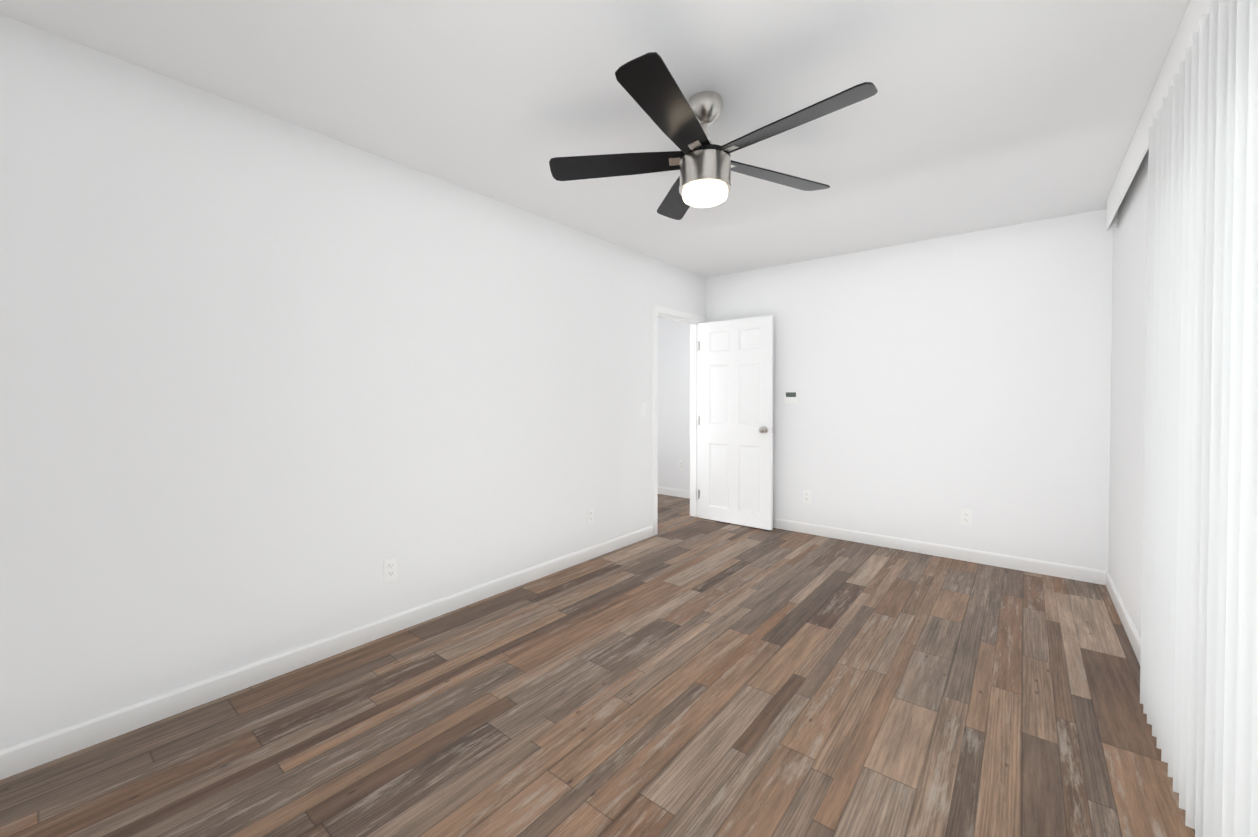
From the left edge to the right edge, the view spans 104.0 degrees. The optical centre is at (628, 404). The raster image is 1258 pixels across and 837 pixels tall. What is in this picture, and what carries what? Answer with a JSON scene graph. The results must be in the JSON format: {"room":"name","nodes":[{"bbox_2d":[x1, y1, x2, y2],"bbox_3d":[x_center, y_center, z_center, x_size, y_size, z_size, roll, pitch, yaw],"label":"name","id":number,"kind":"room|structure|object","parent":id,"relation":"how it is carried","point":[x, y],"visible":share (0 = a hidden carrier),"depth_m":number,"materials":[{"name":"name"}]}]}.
{"room":"empty bedroom","nodes":[
{"label":"empty bedroom","id":0,"kind":"room"},
{"bbox_2d":[0,14,705,749],"bbox_3d":[-0.736,-0.048,3.295,0.120,2.470,6.290,1,1,39],"label":"wall","id":1,"kind":"structure","parent":0,"point":[270,386],"depth_m":2.12,"materials":[{"name":"white paint"}]},
{"bbox_2d":[0,526,652,779],"bbox_3d":[-1.186,1.151,2.650,0.013,0.092,4.452,1,1,39],"label":"baseboard","id":2,"kind":"structure","parent":1,"relation":"attached to","point":[34,752],"depth_m":2.11,"materials":[{"name":"white paint"}]},
{"bbox_2d":[384,557,397,581],"bbox_3d":[-1.247,0.863,2.572,0.008,0.115,0.070,1,1,39],"label":"electrical outlet","id":3,"kind":"object","parent":1,"relation":"attached to","point":[390,570],"visible":1,"depth_m":2.57,"materials":[{"name":"white plastic"}]},
{"bbox_2d":[587,508,593,523],"bbox_3d":[-0.294,0.850,3.756,0.008,0.115,0.070,1,1,39],"label":"electrical outlet","id":4,"kind":"object","parent":1,"relation":"attached to","point":[590,515],"visible":1,"depth_m":3.75,"materials":[{"name":"white plastic"}]},
{"bbox_2d":[652,305,704,535],"bbox_3d":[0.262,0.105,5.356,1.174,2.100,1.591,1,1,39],"label":"door frame","id":5,"kind":"structure","parent":1,"relation":"attached to","point":[693,321],"depth_m":5.04,"materials":[{"name":"white paint"}]},
{"bbox_2d":[698,315,773,529],"bbox_3d":[1.019,0.167,4.761,0.774,1.975,0.177,1,1,39],"label":"door","id":6,"kind":"structure","parent":5,"relation":"attached to","point":[735,420],"depth_m":4.72,"materials":[{"name":"white paint"}]},
{"bbox_2d":[0,0,1189,277],"bbox_3d":[-0.058,-1.305,2.731,4.660,0.060,6.290,1,1,39],"label":"ceiling","id":7,"kind":"structure","parent":0,"point":[978,116],"depth_m":1.98,"materials":[{"name":"white paint"}]},
{"bbox_2d":[549,52,877,219],"bbox_3d":[0.326,-1.055,2.018,1.276,0.418,1.292,1,1,39],"label":"ceiling fan","id":8,"kind":"object","parent":7,"relation":"hanging from","point":[702,163],"visible":1,"depth_m":1.96,"materials":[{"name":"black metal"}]},
{"bbox_2d":[0,494,1194,836],"bbox_3d":[0.409,1.231,2.393,5.860,0.060,6.290,1,1,39],"label":"floor","id":9,"kind":"structure","parent":0,"point":[682,674],"depth_m":1.87,"materials":[{"name":"brown wood"}]},
{"bbox_2d":[658,317,689,490],"bbox_3d":[0.665,-0.091,6.128,1.250,2.470,0.120,1,1,39],"label":"wall","id":10,"kind":"structure","parent":0,"point":[673,393],"depth_m":6.11,"materials":[{"name":"white paint"}]},
{"bbox_2d":[658,486,689,498],"bbox_3d":[0.623,1.098,6.094,1.250,0.092,0.013,1,1,39],"label":"baseboard","id":11,"kind":"structure","parent":10,"relation":"attached to","point":[661,490],"depth_m":6.13,"materials":[{"name":"white paint"}]},
{"bbox_2d":[679,460,683,469],"bbox_3d":[0.644,0.745,6.075,0.070,0.115,0.008,1,1,39],"label":"outlet","id":12,"kind":"object","parent":10,"relation":"attached to","point":[681,464],"visible":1,"depth_m":6.07,"materials":[{"name":"white plastic"}]},
{"bbox_2d":[706,209,1112,570],"bbox_3d":[2.061,-0.061,4.170,3.140,2.470,0.120,1,1,39],"label":"wall","id":13,"kind":"structure","parent":0,"point":[938,384],"depth_m":3.76,"materials":[{"name":"white paint"}]},
{"bbox_2d":[784,391,798,403],"bbox_3d":[1.497,-0.067,4.530,0.125,0.115,0.026,1,1,39],"label":"thermostat","id":14,"kind":"object","parent":13,"relation":"attached to","point":[791,397],"visible":0.94,"depth_m":4.52,"materials":[{"name":"white plastic"}]},
{"bbox_2d":[803,490,810,502],"bbox_3d":[1.615,0.834,4.460,0.070,0.115,0.008,1,1,39],"label":"electrical outlet","id":15,"kind":"object","parent":13,"relation":"attached to","point":[806,496],"visible":1,"depth_m":4.46,"materials":[{"name":"white plastic"}]},
{"bbox_2d":[960,509,971,524],"bbox_3d":[2.546,0.851,3.711,0.070,0.115,0.008,1,1,39],"label":"electrical outlet","id":16,"kind":"object","parent":13,"relation":"attached to","point":[966,517],"visible":1,"depth_m":3.71,"materials":[{"name":"white plastic"}]},
{"bbox_2d":[1108,148,1148,637],"bbox_3d":[1.469,-0.013,1.027,0.120,2.470,5.520,1,1,39],"label":"wall","id":17,"kind":"structure","parent":0,"point":[1127,396],"depth_m":2.65,"materials":[{"name":"white paint"}]},
{"bbox_2d":[1100,570,1140,663],"bbox_3d":[2.620,1.152,2.583,0.013,0.092,1.620,1,1,39],"label":"baseboard","id":18,"kind":"structure","parent":17,"relation":"attached to","point":[1134,638],"depth_m":2.67,"materials":[{"name":"white paint"}]},
{"bbox_2d":[1106,0,1257,836],"bbox_3d":[1.954,-0.042,1.779,0.087,2.434,3.360,1,1,39],"label":"vertical blinds","id":19,"kind":"object","parent":17,"relation":"attached to","point":[1196,133],"visible":1,"depth_m":1.30,"materials":[{"name":"plastic"}]}
]}

